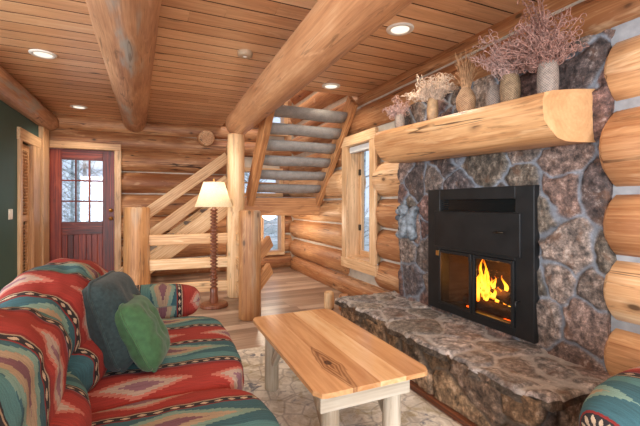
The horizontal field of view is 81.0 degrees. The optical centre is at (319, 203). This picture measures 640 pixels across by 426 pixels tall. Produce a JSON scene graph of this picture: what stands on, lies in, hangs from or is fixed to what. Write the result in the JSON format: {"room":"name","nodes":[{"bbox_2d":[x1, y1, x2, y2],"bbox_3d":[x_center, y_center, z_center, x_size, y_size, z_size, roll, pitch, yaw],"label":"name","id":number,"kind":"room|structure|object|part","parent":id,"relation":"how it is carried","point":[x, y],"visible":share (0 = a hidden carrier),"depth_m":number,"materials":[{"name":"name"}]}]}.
{"room":"log cabin living room","nodes":[
{"label":"log cabin living room","id":0,"kind":"room"},
{"bbox_2d":[0,100,38,290],"bbox_3d":[-5.019,-0.085,4.019,2.850,2.670,3.000,0,0,-24],"label":"wall","id":1,"kind":"structure","parent":0,"point":[10,119],"depth_m":4.37,"materials":[{"name":"green paint"}]},
{"bbox_2d":[8,209,12,219],"bbox_3d":[-3.615,0.120,4.385,0.014,0.120,0.130,0,0,-24],"label":"light switch","id":2,"kind":"object","parent":1,"relation":"attached to","point":[10,211],"visible":1,"depth_m":4.36,"materials":[{"name":"white plastic"}]},
{"bbox_2d":[23,144,28,271],"bbox_3d":[-3.910,0.225,4.889,0.080,2.050,0.500,0,0,-24],"label":"door","id":3,"kind":"structure","parent":1,"relation":"in","point":[25,148],"depth_m":5.05,"materials":[{"name":"brown wood"}]},
{"bbox_2d":[0,65,58,130],"bbox_3d":[-3.656,-1.288,4.509,0.313,0.312,3.001,0,0,-24],"label":"log","id":4,"kind":"object","parent":1,"relation":"on","point":[12,93],"visible":0.8,"depth_m":4.47,"materials":[{"name":"brown wood"}]},
{"bbox_2d":[49,99,291,276],"bbox_3d":[-2.489,-1.071,6.774,4.341,4.757,0.418,0,0,-24],"label":"wall","id":5,"kind":"structure","parent":0,"point":[156,159],"depth_m":6.53,"materials":[{"name":"brown wood"}]},
{"bbox_2d":[17,126,48,275],"bbox_3d":[-3.972,0.058,5.179,0.120,2.385,1.280,0,0,-24],"label":"trim","id":6,"kind":"structure","parent":5,"relation":"attached to","point":[38,146],"depth_m":5.21,"materials":[{"name":"brown wood"}]},
{"bbox_2d":[49,148,113,271],"bbox_3d":[-3.813,0.190,6.022,0.910,2.120,0.125,0,0,-24],"label":"door","id":7,"kind":"structure","parent":5,"relation":"in","point":[93,241],"depth_m":6.03,"materials":[{"name":"brown wood"}]},
{"bbox_3d":[-3.983,0.770,5.990,0.232,0.560,0.026,0,0,-24],"label":"panel","id":8,"kind":"part","parent":7,"relation":"part of","materials":[{"name":"brown wood"}]},
{"bbox_3d":[-3.679,0.770,6.124,0.232,0.560,0.026,0,0,-24],"label":"panel","id":9,"kind":"part","parent":7,"relation":"part of","materials":[{"name":"brown wood"}]},
{"bbox_2d":[49,140,120,270],"bbox_3d":[-3.805,0.133,6.091,1.040,2.235,0.245,0,0,-24],"label":"trim","id":10,"kind":"structure","parent":5,"relation":"attached to","point":[116,148],"depth_m":6.16,"materials":[{"name":"brown wood"}]},
{"bbox_2d":[197,130,214,146],"bbox_3d":[-2.088,-1.169,6.816,0.284,0.283,0.440,0,0,-24],"label":"log","id":11,"kind":"object","parent":5,"relation":"attached to","point":[205,138],"visible":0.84,"depth_m":6.62,"materials":[{"name":"brown wood"}]},
{"bbox_2d":[245,167,282,196],"bbox_3d":[-1.175,-0.410,7.265,0.880,0.555,0.254,0,0,-24],"label":"window","id":12,"kind":"structure","parent":5,"relation":"in","point":[247,169],"depth_m":7.24,"materials":[{"name":"brown wood"}]},
{"bbox_2d":[261,216,284,254],"bbox_3d":[-0.965,0.480,7.357,0.500,1.015,0.254,0,0,-24],"label":"window","id":13,"kind":"structure","parent":5,"relation":"in","point":[281,219],"depth_m":7.33,"materials":[{"name":"brown wood"}]},
{"bbox_2d":[270,101,287,136],"bbox_3d":[-0.896,-1.685,7.388,0.470,0.705,0.254,0,0,-24],"label":"window","id":14,"kind":"structure","parent":5,"relation":"in","point":[282,119],"depth_m":7.36,"materials":[{"name":"brown wood"}]},
{"bbox_2d":[0,0,539,126],"bbox_3d":[-1.641,-1.500,1.518,7.218,0.160,10.500,0,0,-24],"label":"ceiling","id":15,"kind":"structure","parent":0,"point":[199,77],"depth_m":3.42,"materials":[{"name":"brown wood"}]},
{"bbox_2d":[28,49,56,58],"bbox_3d":[-2.622,-1.414,3.550,0.224,0.012,0.224,0,0,-24],"label":"recessed light","id":16,"kind":"object","parent":15,"relation":"in","point":[44,54],"visible":1,"depth_m":3.54,"materials":[{"name":"white plastic"}]},
{"bbox_2d":[70,105,87,108],"bbox_3d":[-3.528,-1.414,5.490,0.224,0.012,0.224,0,0,-24],"label":"recessed light","id":17,"kind":"object","parent":15,"relation":"in","point":[72,106],"visible":1,"depth_m":5.48,"materials":[{"name":"white plastic"}]},
{"bbox_2d":[86,0,161,132],"bbox_3d":[-0.958,-1.431,1.774,0.676,0.650,10.226,0,0,-25],"label":"ceiling beam","id":18,"kind":"structure","parent":15,"relation":"attached to","point":[126,31],"depth_m":2.89,"materials":[{"name":"brown wood"}]},
{"bbox_2d":[237,49,252,58],"bbox_3d":[-0.700,-1.395,3.504,0.140,0.050,0.139,0,0,-24],"label":"smoke detector","id":19,"kind":"object","parent":15,"relation":"attached to","point":[242,53],"visible":1,"depth_m":3.46,"materials":[{"name":"beige plastic"}]},
{"bbox_2d":[322,83,339,88],"bbox_3d":[0.133,-1.414,4.513,0.224,0.012,0.224,0,0,-24],"label":"recessed light","id":20,"kind":"object","parent":15,"relation":"in","point":[327,85],"visible":1,"depth_m":4.50,"materials":[{"name":"white plastic"}]},
{"bbox_2d":[386,22,413,35],"bbox_3d":[0.649,-1.414,3.043,0.224,0.012,0.224,0,0,-24],"label":"recessed light","id":21,"kind":"object","parent":15,"relation":"in","point":[402,28],"visible":1,"depth_m":3.03,"materials":[{"name":"white plastic"}]},
{"bbox_2d":[150,267,462,425],"bbox_3d":[-1.470,1.252,1.703,9.857,0.004,10.701,0,0,-24],"label":"floor","id":22,"kind":"structure","parent":0,"point":[287,290],"depth_m":4.91,"materials":[{"name":"brown wood"}]},
{"bbox_2d":[0,258,279,425],"bbox_3d":[-0.791,0.772,1.506,1.106,0.955,2.890,0,0,-24],"label":"sofa","id":23,"kind":"object","parent":22,"relation":"on","point":[52,372],"visible":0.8,"depth_m":1.49,"materials":[{"name":"fabric"}]},
{"bbox_2d":[0,306,72,425],"bbox_3d":[-0.865,0.510,0.840,0.419,0.429,1.168,0,0,-24],"label":"cushion","id":24,"kind":"object","parent":23,"relation":"on","point":[36,385],"depth_m":0.95,"materials":[{"name":"fabric"}]},
{"bbox_2d":[0,258,107,354],"bbox_3d":[-1.329,0.517,1.895,0.430,0.438,1.167,0,0,-24],"label":"cushion","id":25,"kind":"object","parent":23,"relation":"on","point":[54,288],"depth_m":1.57,"materials":[{"name":"fabric"}]},
{"bbox_2d":[82,270,140,372],"bbox_3d":[-0.986,0.555,1.833,0.270,0.420,0.446,0,0,-14],"label":"throw pillow","id":26,"kind":"object","parent":23,"relation":"on","point":[103,295],"visible":0.65,"depth_m":1.65,"materials":[{"name":"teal fabric"}]},
{"bbox_2d":[115,294,169,371],"bbox_3d":[-0.843,0.610,1.798,0.224,0.316,0.316,0,0,-12],"label":"throw pillow","id":27,"kind":"object","parent":23,"relation":"on","point":[140,326],"visible":0.92,"depth_m":1.68,"materials":[{"name":"green fabric"}]},
{"bbox_2d":[88,316,243,412],"bbox_3d":[-0.918,0.864,2.065,0.877,0.215,1.160,0,0,-24],"label":"seat cushion","id":28,"kind":"object","parent":23,"relation":"on","point":[201,355],"depth_m":1.74,"materials":[{"name":"fabric"}]},
{"bbox_3d":[-1.332,0.726,2.681,0.915,0.275,0.299,0,0,-24],"label":"arm","id":29,"kind":"part","parent":23,"relation":"part of","materials":[{"name":"fabric"}]},
{"bbox_2d":[92,389,279,425],"bbox_3d":[-0.458,0.865,1.022,0.882,0.213,1.156,0,0,-24],"label":"seat cushion","id":30,"kind":"object","parent":23,"relation":"on","point":[175,407],"depth_m":1.41,"materials":[{"name":"fabric"}]},
{"bbox_2d":[123,207,272,320],"bbox_3d":[-1.459,0.645,4.710,1.970,1.210,0.852,0,0,22],"label":"stair railing","id":31,"kind":"object","parent":22,"relation":"on","point":[137,239],"visible":0.77,"depth_m":4.62,"materials":[{"name":"brown wood"}]},
{"bbox_3d":[-1.703,0.780,4.926,1.025,0.145,0.045,0,0,-14],"label":"rail","id":32,"kind":"part","parent":31,"relation":"part of","materials":[{"name":"beige wood"}]},
{"bbox_3d":[-1.703,0.460,4.926,1.025,0.145,0.045,0,0,-14],"label":"rail","id":33,"kind":"part","parent":31,"relation":"part of","materials":[{"name":"beige wood"}]},
{"bbox_3d":[-1.703,1.095,4.926,1.025,0.145,0.045,0,0,-14],"label":"rail","id":34,"kind":"part","parent":31,"relation":"part of","materials":[{"name":"beige wood"}]},
{"bbox_3d":[-0.956,1.090,4.599,0.045,0.135,0.851,0,0,-21],"label":"rail","id":35,"kind":"part","parent":31,"relation":"part of","materials":[{"name":"brown wood"}]},
{"bbox_3d":[-0.956,0.775,4.599,0.045,0.135,0.851,0,0,-21],"label":"rail","id":36,"kind":"part","parent":31,"relation":"part of","materials":[{"name":"brown wood"}]},
{"bbox_3d":[-0.956,0.455,4.599,0.045,0.135,0.851,0,0,-21],"label":"rail","id":37,"kind":"part","parent":31,"relation":"part of","materials":[{"name":"brown wood"}]},
{"bbox_3d":[-0.769,0.660,4.108,0.243,1.180,0.244,0,0,-24],"label":"railing post","id":38,"kind":"part","parent":31,"relation":"part of","materials":[{"name":"brown wood"}]},
{"bbox_2d":[195,178,232,309],"bbox_3d":[-1.297,0.468,4.586,0.450,1.564,0.450,0,0,-24],"label":"floor lamp","id":39,"kind":"object","parent":22,"relation":"on","point":[213,194],"visible":0.99,"depth_m":4.52,"materials":[{"name":"brown wood"}]},
{"bbox_3d":[-1.297,-0.115,4.586,0.450,0.300,0.450,0,0,-24],"label":"lamp shade","id":40,"kind":"part","parent":39,"relation":"part of","materials":[{"name":"fabric"}]},
{"bbox_2d":[227,133,244,297],"bbox_3d":[-1.135,0.155,5.073,0.240,2.190,0.239,0,0,-24],"label":"log post","id":41,"kind":"object","parent":22,"relation":"on","point":[236,142],"visible":0.73,"depth_m":4.97,"materials":[{"name":"beige wood"}]},
{"bbox_2d":[225,0,414,134],"bbox_3d":[0.499,-1.096,1.350,0.400,0.369,8.272,0,0,-24],"label":"ceiling beam","id":42,"kind":"structure","parent":41,"relation":"on","point":[331,29],"depth_m":2.40,"materials":[{"name":"brown wood"}]},
{"bbox_2d":[116,96,357,279],"bbox_3d":[-1.487,-0.014,5.483,3.086,2.807,2.865,0,0,-24],"label":"staircase","id":43,"kind":"structure","parent":22,"relation":"on","point":[199,222],"depth_m":5.43,"materials":[{"name":"brown wood"}]},
{"bbox_3d":[-2.025,-0.286,5.719,1.310,1.050,0.050,0,0,-24],"label":"handrail","id":44,"kind":"part","parent":43,"relation":"part of","materials":[{"name":"brown wood"}]},
{"bbox_3d":[-2.025,0.074,5.719,1.310,1.050,0.050,0,0,-24],"label":"handrail","id":45,"kind":"part","parent":43,"relation":"part of","materials":[{"name":"brown wood"}]},
{"bbox_3d":[-1.430,0.150,5.981,0.110,2.200,0.110,0,0,-24],"label":"newel post","id":46,"kind":"part","parent":43,"relation":"part of","materials":[{"name":"brown wood"}]},
{"bbox_2d":[262,216,275,219],"bbox_3d":[-0.842,0.125,6.185,0.250,0.280,0.250,0,0,-24],"label":"globe light","id":47,"kind":"object","parent":43,"relation":"attached to","point":[264,217],"visible":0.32,"depth_m":6.11,"materials":[{"name":"white glass"}]},
{"bbox_2d":[324,290,333,309],"bbox_3d":[0.109,1.145,4.472,0.124,0.210,0.120,0,0,-24],"label":"stub","id":48,"kind":"object","parent":22,"relation":"on","point":[328,295],"visible":0.92,"depth_m":4.42,"materials":[{"name":"beige wood"}]},
{"bbox_2d":[339,293,347,310],"bbox_3d":[0.280,1.155,4.405,0.123,0.190,0.122,0,0,-24],"label":"stub","id":49,"kind":"object","parent":22,"relation":"on","point":[342,294],"visible":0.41,"depth_m":4.38,"materials":[{"name":"brown wood"}]},
{"bbox_2d":[237,346,459,425],"bbox_3d":[0.153,1.244,1.881,1.355,0.009,3.120,0,0,-24],"label":"rug","id":50,"kind":"object","parent":22,"relation":"on","point":[292,403],"visible":0.24,"depth_m":2.32,"materials":[{"name":"beige fabric"}]},
{"bbox_2d":[253,309,426,425],"bbox_3d":[0.027,1.021,2.224,0.602,0.442,1.180,0,0,-24],"label":"coffee table","id":51,"kind":"object","parent":50,"relation":"on","point":[341,364],"visible":1,"depth_m":1.93,"materials":[{"name":"brown wood"}]},
{"bbox_3d":[-0.325,1.034,2.512,0.093,0.417,0.092,0,0,-24],"label":"leg","id":52,"kind":"part","parent":51,"relation":"part of","materials":[{"name":"grey wood"}]},
{"bbox_3d":[0.045,1.034,1.725,0.092,0.417,0.090,0,0,-24],"label":"leg","id":53,"kind":"part","parent":51,"relation":"part of","materials":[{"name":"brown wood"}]},
{"bbox_3d":[0.356,1.034,1.861,0.092,0.417,0.091,0,0,-24],"label":"leg","id":54,"kind":"part","parent":51,"relation":"part of","materials":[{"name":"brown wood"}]},
{"bbox_2d":[334,29,616,425],"bbox_3d":[1.090,0.170,2.894,1.181,2.200,2.138,0,0,-24],"label":"stone fireplace","id":55,"kind":"object","parent":22,"relation":"on","point":[489,376],"visible":0.7,"depth_m":2.22,"materials":[{"name":"grey stone"}]},
{"bbox_2d":[395,200,418,240],"bbox_3d":[0.811,0.150,3.493,0.263,0.383,0.142,0,0,37],"label":"ornament","id":56,"kind":"object","parent":55,"relation":"attached to","point":[406,221],"visible":1,"depth_m":3.45,"materials":[{"name":"grey paint"}]},
{"bbox_2d":[410,380,477,425],"bbox_3d":[0.573,1.232,2.683,0.040,0.035,1.950,0,0,-24],"label":"baseboard","id":57,"kind":"structure","parent":55,"relation":"attached to","point":[451,412],"depth_m":2.26,"materials":[{"name":"brown wood"}]},
{"bbox_2d":[428,185,539,343],"bbox_3d":[1.339,0.377,2.884,0.546,0.994,0.994,0,0,-24],"label":"fireplace insert","id":58,"kind":"object","parent":55,"relation":"in","point":[498,226],"visible":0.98,"depth_m":2.74,"materials":[{"name":"black metal"}]},
{"bbox_3d":[1.062,0.595,2.952,0.028,0.440,0.352,0,0,-24],"label":"glass door","id":59,"kind":"part","parent":58,"relation":"part of","materials":[{"name":"glass"}]},
{"bbox_2d":[463,293,510,320],"bbox_3d":[1.310,0.792,2.882,0.098,0.097,0.542,0,0,-20],"label":"log","id":60,"kind":"object","parent":58,"relation":"in","point":[501,310],"visible":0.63,"depth_m":2.81,"materials":[{"name":"brown wood"}]},
{"bbox_2d":[477,259,510,306],"bbox_3d":[1.334,0.585,2.901,0.153,0.369,0.393,0,0,-24],"label":"flames","id":61,"kind":"object","parent":60,"relation":"on","point":[485,284],"visible":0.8,"depth_m":2.92},
{"bbox_3d":[1.207,0.595,2.622,0.028,0.440,0.352,0,0,-24],"label":"glass door","id":62,"kind":"part","parent":58,"relation":"part of","materials":[{"name":"glass"}]},
{"bbox_2d":[480,293,507,305],"bbox_3d":[1.438,0.785,2.970,0.102,0.103,0.520,0,0,-21],"label":"log","id":63,"kind":"object","parent":58,"relation":"in","point":[491,299],"visible":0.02,"depth_m":2.99,"materials":[{"name":"brown wood"}]},
{"bbox_2d":[490,286,510,305],"bbox_3d":[1.382,0.694,2.892,0.088,0.086,0.412,0,0,-1],"label":"log","id":64,"kind":"object","parent":63,"relation":"on","point":[503,296],"visible":0.48,"depth_m":2.77,"materials":[{"name":"brown wood"}]},
{"bbox_2d":[374,89,594,162],"bbox_3d":[1.014,-0.521,2.716,0.456,0.386,1.605,0,0,-24],"label":"log","id":65,"kind":"object","parent":55,"relation":"attached to","point":[553,118],"visible":0.98,"depth_m":2.21,"materials":[{"name":"brown wood"}]},
{"bbox_2d":[395,114,404,127],"bbox_3d":[0.722,-0.743,3.399,0.090,0.130,0.089,0,0,-24],"label":"vase","id":66,"kind":"object","parent":65,"relation":"on","point":[399,119],"visible":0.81,"depth_m":3.36,"materials":[{"name":"beige ceramic"}]},
{"bbox_2d":[382,96,411,119],"bbox_3d":[0.690,-0.864,3.449,0.256,0.215,0.203,0,0,43],"label":"dried flowers","id":67,"kind":"object","parent":66,"relation":"in","point":[394,111],"visible":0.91,"depth_m":3.42,"materials":[{"name":"pink plant"}]},
{"bbox_2d":[427,96,437,119],"bbox_3d":[0.899,-0.758,2.996,0.090,0.200,0.090,0,0,-24],"label":"vase","id":68,"kind":"object","parent":65,"relation":"on","point":[432,104],"visible":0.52,"depth_m":2.96,"materials":[{"name":"beige ceramic"}]},
{"bbox_2d":[400,72,458,102],"bbox_3d":[0.892,-0.923,3.023,0.310,0.237,0.493,0,0,-28],"label":"dried flowers","id":69,"kind":"object","parent":68,"relation":"in","point":[439,88],"visible":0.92,"depth_m":2.94,"materials":[{"name":"beige plant"}]},
{"bbox_2d":[456,86,475,112],"bbox_3d":[1.040,-0.737,2.676,0.135,0.190,0.134,0,0,-24],"label":"vase","id":70,"kind":"object","parent":65,"relation":"on","point":[466,98],"visible":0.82,"depth_m":2.63,"materials":[{"name":"beige wicker"}]},
{"bbox_2d":[454,48,483,87],"bbox_3d":[1.073,-0.939,2.668,0.227,0.315,0.224,0,0,18],"label":"dried flowers","id":71,"kind":"object","parent":70,"relation":"in","point":[465,75],"visible":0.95,"depth_m":2.65,"materials":[{"name":"brown plant"}]},
{"bbox_2d":[485,85,500,105],"bbox_3d":[1.176,-0.717,2.516,0.120,0.150,0.120,0,0,-24],"label":"vase","id":72,"kind":"object","parent":65,"relation":"on","point":[493,93],"visible":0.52,"depth_m":2.48,"materials":[{"name":"grey wicker"}]},
{"bbox_2d":[500,73,520,101],"bbox_3d":[1.188,-0.714,2.341,0.120,0.175,0.119,0,0,-24],"label":"vase","id":73,"kind":"object","parent":65,"relation":"on","point":[510,85],"visible":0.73,"depth_m":2.29,"materials":[{"name":"brown wicker"}]},
{"bbox_2d":[467,27,527,80],"bbox_3d":[1.169,-0.922,2.420,0.311,0.344,0.365,0,0,-35],"label":"dried flowers","id":74,"kind":"object","parent":73,"relation":"in","point":[498,67],"visible":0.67,"depth_m":2.36,"materials":[{"name":"pink plant"}]},
{"bbox_2d":[537,60,558,92],"bbox_3d":[1.286,-0.705,2.117,0.110,0.180,0.109,0,0,-24],"label":"vase","id":75,"kind":"object","parent":65,"relation":"on","point":[547,76],"visible":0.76,"depth_m":2.07,"materials":[{"name":"grey wicker"}]},
{"bbox_2d":[487,0,588,74],"bbox_3d":[1.260,-0.986,2.164,0.398,0.483,0.491,0,0,-24],"label":"dried flowers","id":76,"kind":"object","parent":75,"relation":"in","point":[542,46],"visible":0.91,"depth_m":2.09,"materials":[{"name":"pink plant"}]},
{"bbox_2d":[579,366,639,425],"bbox_3d":[1.484,0.788,0.905,0.891,0.924,1.295,0,0,-24],"label":"armchair","id":77,"kind":"object","parent":22,"relation":"on","point":[615,401],"visible":1,"depth_m":1.23,"materials":[{"name":"fabric"}]},
{"bbox_2d":[289,0,639,375],"bbox_3d":[1.430,-1.057,2.841,0.707,4.786,10.456,0,0,-24],"label":"wall","id":78,"kind":"structure","parent":0,"point":[315,247],"depth_m":2.87,"materials":[{"name":"brown wood"}]},
{"bbox_2d":[341,127,379,276],"bbox_3d":[0.634,-0.025,4.854,0.370,1.750,0.885,0,0,-24],"label":"window","id":79,"kind":"structure","parent":78,"relation":"in","point":[354,256],"depth_m":5.05,"materials":[{"name":"brown wood"}]},
{"bbox_2d":[350,142,368,153],"bbox_3d":[0.542,-0.720,4.808,0.065,0.080,0.575,0,0,-24],"label":"rolled blind","id":80,"kind":"object","parent":79,"relation":"attached to","point":[363,146],"depth_m":4.82,"materials":[{"name":"white fabric"}]},
{"bbox_3d":[0.682,-0.033,4.869,0.050,1.465,0.585,0,0,-24],"label":"sash","id":81,"kind":"part","parent":79,"relation":"part of","materials":[{"name":"brown wood"}]},
{"label":"outside","id":82,"kind":"structure","parent":0,"visible":0},
{"bbox_2d":[264,217,377,264],"bbox_3d":[2.563,1.650,6.590,70.000,0.001,70.000,0,0,-24],"label":"ground","id":83,"kind":"structure","parent":82,"point":[274,240],"depth_m":21.71,"materials":[{"name":"white snow"}]},
{"bbox_2d":[62,160,82,213],"bbox_3d":[-8.528,-1.879,12.073,1.975,7.158,2.174,0,0,-24],"label":"bare tree","id":84,"kind":"object","parent":83,"relation":"on","point":[66,160],"visible":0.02,"depth_m":12.25,"materials":[{"name":"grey plant"}]},
{"bbox_2d":[62,160,101,221],"bbox_3d":[-7.551,-1.941,11.393,2.049,7.282,2.067,0,0,22],"label":"bare tree","id":85,"kind":"object","parent":83,"relation":"on","point":[71,212],"visible":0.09,"depth_m":11.31,"materials":[{"name":"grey plant"}]},
{"bbox_2d":[62,160,102,221],"bbox_3d":[-5.510,-1.809,8.783,2.150,7.021,2.062,0,0,0],"label":"bare tree","id":86,"kind":"object","parent":83,"relation":"on","point":[85,194],"visible":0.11,"depth_m":8.79,"materials":[{"name":"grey plant"}]},
{"bbox_2d":[62,160,102,221],"bbox_3d":[-6.426,-1.422,9.811,2.081,6.244,2.266,0,0,-24],"label":"bare tree","id":87,"kind":"object","parent":83,"relation":"on","point":[78,183],"visible":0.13,"depth_m":9.84,"materials":[{"name":"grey plant"}]},
{"bbox_2d":[62,160,102,220],"bbox_3d":[-7.944,-1.694,13.089,2.172,6.790,2.034,0,0,-24],"label":"bare tree","id":88,"kind":"object","parent":83,"relation":"on","point":[80,160],"visible":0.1,"depth_m":13.07,"materials":[{"name":"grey plant"}]},
{"bbox_2d":[79,161,102,221],"bbox_3d":[-6.239,-1.760,11.161,2.129,6.922,2.029,0,0,-24],"label":"bare tree","id":89,"kind":"object","parent":83,"relation":"on","point":[102,161],"visible":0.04,"depth_m":10.98,"materials":[{"name":"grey plant"}]},
{"bbox_2d":[245,172,275,237],"bbox_3d":[-2.046,-1.151,10.942,2.099,5.703,2.122,0,0,24],"label":"bare tree","id":90,"kind":"object","parent":83,"relation":"on","point":[247,175],"visible":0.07,"depth_m":10.86,"materials":[{"name":"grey plant"}]},
{"bbox_2d":[245,117,277,235],"bbox_3d":[-2.050,-1.095,12.621,1.951,5.590,2.226,0,0,-24],"label":"bare tree","id":91,"kind":"object","parent":83,"relation":"on","point":[274,117],"visible":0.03,"depth_m":12.66,"materials":[{"name":"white plant"}]},
{"bbox_2d":[364,151,368,249],"bbox_3d":[1.215,-1.421,10.993,1.981,6.243,2.235,0,0,-24],"label":"bare tree","id":92,"kind":"object","parent":83,"relation":"on","point":[365,167],"visible":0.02,"depth_m":11.03,"materials":[{"name":"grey plant"}]}
]}

